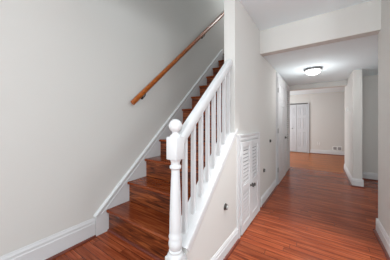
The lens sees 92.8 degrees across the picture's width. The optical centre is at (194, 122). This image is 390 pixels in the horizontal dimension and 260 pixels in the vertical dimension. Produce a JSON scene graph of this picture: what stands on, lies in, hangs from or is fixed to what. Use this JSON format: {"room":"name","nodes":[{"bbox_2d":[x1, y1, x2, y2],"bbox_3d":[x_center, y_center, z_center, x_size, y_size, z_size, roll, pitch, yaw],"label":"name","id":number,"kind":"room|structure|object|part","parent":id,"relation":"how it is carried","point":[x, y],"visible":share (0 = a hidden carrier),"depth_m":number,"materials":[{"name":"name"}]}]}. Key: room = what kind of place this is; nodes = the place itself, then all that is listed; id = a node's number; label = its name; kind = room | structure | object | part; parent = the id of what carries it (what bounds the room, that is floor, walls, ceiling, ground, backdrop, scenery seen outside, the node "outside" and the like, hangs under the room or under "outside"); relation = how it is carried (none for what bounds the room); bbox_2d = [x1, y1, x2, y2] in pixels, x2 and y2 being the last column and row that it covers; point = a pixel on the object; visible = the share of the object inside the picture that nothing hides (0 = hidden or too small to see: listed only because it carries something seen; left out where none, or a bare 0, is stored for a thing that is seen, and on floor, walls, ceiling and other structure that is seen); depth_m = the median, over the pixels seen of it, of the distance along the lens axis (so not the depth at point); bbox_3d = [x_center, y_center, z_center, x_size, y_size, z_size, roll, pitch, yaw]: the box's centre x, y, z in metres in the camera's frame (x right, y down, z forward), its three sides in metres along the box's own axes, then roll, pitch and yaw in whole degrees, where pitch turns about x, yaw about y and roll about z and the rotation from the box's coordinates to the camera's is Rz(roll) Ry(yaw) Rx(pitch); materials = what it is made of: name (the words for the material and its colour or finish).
{"room":"entrance hallway","nodes":[
{"label":"entrance hallway","id":0,"kind":"room"},
{"bbox_2d":[0,0,223,256],"bbox_3d":[-0.993,-1.450,2.008,0.100,5.200,9.000,0,0,34],"label":"wall","id":1,"kind":"structure","parent":0,"point":[71,71],"depth_m":1.77,"materials":[{"name":"grey paint"}]},
{"bbox_2d":[0,217,95,259],"bbox_3d":[-2.238,1.055,0.062,0.034,0.190,4.382,0,0,34],"label":"baseboard","id":2,"kind":"structure","parent":1,"relation":"attached to","point":[51,247],"depth_m":1.60,"materials":[{"name":"white paint"}]},
{"bbox_3d":[-2.231,1.140,0.057,0.018,0.020,4.382,0,0,34],"label":"shoe moulding","id":3,"kind":"part","parent":2,"relation":"part of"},
{"bbox_2d":[131,12,223,104],"bbox_3d":[0.083,-1.581,3.414,0.094,2.745,3.004,0,0,34],"label":"wall handrail","id":4,"kind":"object","parent":1,"relation":"attached to","point":[160,75],"visible":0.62,"depth_m":2.70,"materials":[{"name":"orange wood"}]},
{"bbox_2d":[53,152,386,259],"bbox_3d":[1.932,1.200,1.769,7.200,0.100,11.900,0,0,34],"label":"floor","id":5,"kind":"structure","parent":0,"point":[311,214],"depth_m":2.08,"materials":[{"name":"red wood"}]},
{"bbox_2d":[93,49,223,259],"bbox_3d":[0.329,-0.274,2.881,1.099,2.848,3.197,0,0,34],"label":"staircase","id":6,"kind":"structure","parent":5,"relation":"on","point":[136,211],"depth_m":2.05,"materials":[{"name":"brown wood"}]},
{"bbox_3d":[-0.480,1.140,1.674,1.078,0.020,0.018,0,0,34],"label":"shoe moulding","id":7,"kind":"part","parent":6,"relation":"part of","materials":[{"name":"brown wood"}]},
{"bbox_2d":[165,59,237,259],"bbox_3d":[0.108,0.269,1.491,0.147,1.762,0.933,0,0,34],"label":"balustrade","id":8,"kind":"object","parent":5,"relation":"on","point":[183,229],"visible":1,"depth_m":1.30,"materials":[{"name":"white paint"}]},
{"bbox_3d":[-0.120,0.618,1.143,0.100,1.065,0.100,0,0,34],"label":"newel post","id":9,"kind":"part","parent":8,"relation":"part of","materials":[{"name":"white paint"}]},
{"bbox_3d":[0.114,-0.235,1.487,0.062,0.752,0.822,0,0,34],"label":"rail","id":10,"kind":"part","parent":8,"relation":"part of","materials":[{"name":"white paint"}]},
{"bbox_3d":[0.131,0.432,1.524,0.147,0.746,0.852,0,0,34],"label":"cap rail","id":11,"kind":"part","parent":8,"relation":"part of","materials":[{"name":"white paint"}]},
{"bbox_2d":[182,0,284,259],"bbox_3d":[1.166,-0.045,3.032,0.112,2.390,4.475,0,0,34],"label":"wall","id":12,"kind":"structure","parent":0,"point":[252,77],"depth_m":1.88,"materials":[{"name":"grey paint"}]},
{"bbox_2d":[211,228,239,259],"bbox_3d":[0.196,1.088,1.479,0.034,0.124,0.805,0,0,34],"label":"baseboard","id":13,"kind":"structure","parent":12,"relation":"attached to","point":[230,244],"depth_m":1.61,"materials":[{"name":"white paint"}]},
{"bbox_3d":[0.203,1.140,1.474,0.018,0.020,0.805,0,0,34],"label":"shoe moulding","id":14,"kind":"part","parent":13,"relation":"part of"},
{"bbox_2d":[240,140,253,234],"bbox_3d":[0.561,0.669,1.983,0.065,0.938,0.317,0,0,34],"label":"door","id":15,"kind":"structure","parent":12,"relation":"in","point":[245,154],"depth_m":1.99,"materials":[{"name":"white paint"}]},
{"bbox_2d":[237,132,259,238],"bbox_3d":[0.632,0.636,2.131,0.020,1.027,0.761,0,0,34],"label":"trim","id":16,"kind":"structure","parent":12,"relation":"attached to","point":[244,137],"depth_m":1.84,"materials":[{"name":"white paint"}]},
{"bbox_2d":[251,138,258,221],"bbox_3d":[0.743,0.669,2.251,0.065,0.938,0.318,0,0,34],"label":"door","id":17,"kind":"structure","parent":12,"relation":"in","point":[254,142],"depth_m":2.26,"materials":[{"name":"white paint"}]},
{"bbox_2d":[261,179,277,206],"bbox_3d":[1.191,1.088,2.940,0.034,0.124,1.000,0,0,34],"label":"baseboard","id":18,"kind":"structure","parent":12,"relation":"attached to","point":[272,188],"depth_m":2.85,"materials":[{"name":"white paint"}]},
{"bbox_2d":[276,72,284,180],"bbox_3d":[1.746,0.116,3.766,0.020,2.069,0.958,0,0,34],"label":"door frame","id":19,"kind":"structure","parent":12,"relation":"in","point":[277,74],"depth_m":3.37,"materials":[{"name":"white paint"}]},
{"bbox_2d":[277,77,286,183],"bbox_3d":[1.768,0.146,3.741,0.081,1.983,0.826,0,0,34],"label":"door","id":20,"kind":"structure","parent":19,"relation":"attached to","point":[281,137],"depth_m":3.60,"materials":[{"name":"white paint"}]},
{"bbox_2d":[285,82,289,173],"bbox_3d":[2.227,0.116,4.472,0.020,2.069,0.648,0,0,34],"label":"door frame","id":21,"kind":"structure","parent":12,"relation":"in","point":[286,84],"depth_m":4.20,"materials":[{"name":"white paint"}]},
{"bbox_2d":[286,86,289,171],"bbox_3d":[2.230,0.146,4.471,0.022,1.983,0.500,0,0,34],"label":"door","id":22,"kind":"structure","parent":21,"relation":"attached to","point":[287,88],"depth_m":4.51,"materials":[{"name":"white paint"}]},
{"bbox_2d":[240,0,371,30],"bbox_3d":[0.716,-1.315,-0.990,6.101,0.150,5.970,0,0,34],"label":"ceiling","id":23,"kind":"structure","parent":0,"point":[266,14],"depth_m":2.03,"materials":[{"name":"white paint"}]},
{"bbox_2d":[290,91,344,152],"bbox_3d":[4.721,-0.100,6.839,5.100,2.500,0.100,0,0,34],"label":"wall","id":24,"kind":"structure","parent":0,"point":[326,110],"depth_m":6.76,"materials":[{"name":"grey paint"}]},
{"bbox_2d":[290,105,296,151],"bbox_3d":[3.823,0.213,7.348,0.342,1.845,0.068,0,0,34],"label":"door","id":25,"kind":"structure","parent":24,"relation":"in","point":[293,108],"depth_m":7.32,"materials":[{"name":"grey paint"}]},
{"bbox_2d":[297,104,307,152],"bbox_3d":[4.135,0.213,7.159,0.361,1.845,0.030,0,0,34],"label":"door","id":26,"kind":"structure","parent":24,"relation":"in","point":[302,109],"depth_m":7.14,"materials":[{"name":"grey paint"}]},
{"bbox_2d":[308,103,308,152],"bbox_3d":[3.856,0.200,7.350,1.135,1.900,0.030,0,0,34],"label":"trim","id":27,"kind":"structure","parent":24,"relation":"attached to","point":[308,103],"depth_m":7.03,"materials":[{"name":"grey paint"}]},
{"bbox_2d":[310,149,344,155],"bbox_3d":[5.526,1.075,6.209,2.860,0.150,0.034,0,0,34],"label":"baseboard","id":28,"kind":"structure","parent":24,"relation":"attached to","point":[327,152],"depth_m":6.70,"materials":[{"name":"white paint"}]},
{"bbox_2d":[333,146,341,150],"bbox_3d":[5.026,0.910,6.563,0.265,0.150,0.012,0,0,34],"label":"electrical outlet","id":29,"kind":"object","parent":24,"relation":"in","point":[337,148],"visible":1,"depth_m":6.56,"materials":[{"name":"white plastic"}]},
{"bbox_2d":[290,87,344,94],"bbox_3d":[3.874,-1.140,5.685,5.200,0.100,2.760,0,0,34],"label":"ceiling","id":30,"kind":"structure","parent":0,"point":[335,89],"depth_m":6.49,"materials":[{"name":"white paint"}]},
{"bbox_2d":[290,80,346,90],"bbox_3d":[3.749,-1.012,3.992,3.300,0.355,0.180,0,0,34],"label":"beam","id":31,"kind":"structure","parent":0,"point":[343,83],"depth_m":4.42,"materials":[{"name":"grey paint"}]},
{"bbox_2d":[260,0,380,56],"bbox_3d":[1.399,-1.084,2.229,1.178,0.312,0.120,0,0,34],"label":"wall header","id":32,"kind":"structure","parent":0,"point":[363,19],"depth_m":2.11,"materials":[{"name":"grey paint"}]},
{"bbox_2d":[264,34,377,85],"bbox_3d":[3.045,-1.000,2.771,3.288,0.100,2.630,0,0,34],"label":"ceiling","id":33,"kind":"structure","parent":0,"point":[337,60],"depth_m":2.88,"materials":[{"name":"white paint"}]},
{"bbox_2d":[304,66,321,75],"bbox_3d":[2.071,-0.884,3.260,0.276,0.132,0.276,0,0,34],"label":"ceiling light","id":34,"kind":"object","parent":33,"relation":"attached to","point":[315,70],"visible":1,"depth_m":3.18,"materials":[{"name":"white glass"}]},
{"bbox_3d":[2.071,-0.875,3.260,0.228,0.073,0.228,0,0,34],"label":"lamp shade","id":35,"kind":"part","parent":34,"relation":"part of","materials":[{"name":"white glass"}]},
{"bbox_2d":[345,69,361,178],"bbox_3d":[3.330,0.100,3.939,0.127,2.100,1.480,0,0,34],"label":"wall partition","id":36,"kind":"structure","parent":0,"point":[353,90],"depth_m":3.35,"materials":[{"name":"grey paint"}]},
{"bbox_2d":[343,163,364,187],"bbox_3d":[3.320,1.077,3.925,0.195,0.145,1.514,0,0,34],"label":"baseboard","id":37,"kind":"structure","parent":36,"relation":"attached to","point":[353,182],"depth_m":3.35,"materials":[{"name":"white paint"}]},
{"bbox_2d":[362,75,377,172],"bbox_3d":[4.215,0.100,3.347,2.003,2.100,0.120,0,0,34],"label":"wall","id":38,"kind":"structure","parent":0,"point":[369,83],"depth_m":3.74,"materials":[{"name":"grey paint"}]},
{"bbox_2d":[362,172,377,180],"bbox_3d":[4.187,1.077,3.273,1.967,0.145,0.034,0,0,34],"label":"baseboard","id":39,"kind":"structure","parent":38,"relation":"attached to","point":[365,175],"depth_m":3.73,"materials":[{"name":"white paint"}]},
{"bbox_2d":[378,0,389,237],"bbox_3d":[1.798,-0.045,1.661,0.120,2.390,0.610,0,0,34],"label":"wall","id":40,"kind":"structure","parent":0,"point":[384,34],"depth_m":1.75,"materials":[{"name":"grey paint"}]},
{"bbox_2d":[373,218,389,259],"bbox_3d":[2.544,1.077,1.153,1.994,0.145,0.678,0,0,34],"label":"baseboard","id":41,"kind":"structure","parent":40,"relation":"attached to","point":[382,236],"depth_m":1.72,"materials":[{"name":"white paint"}]}
]}

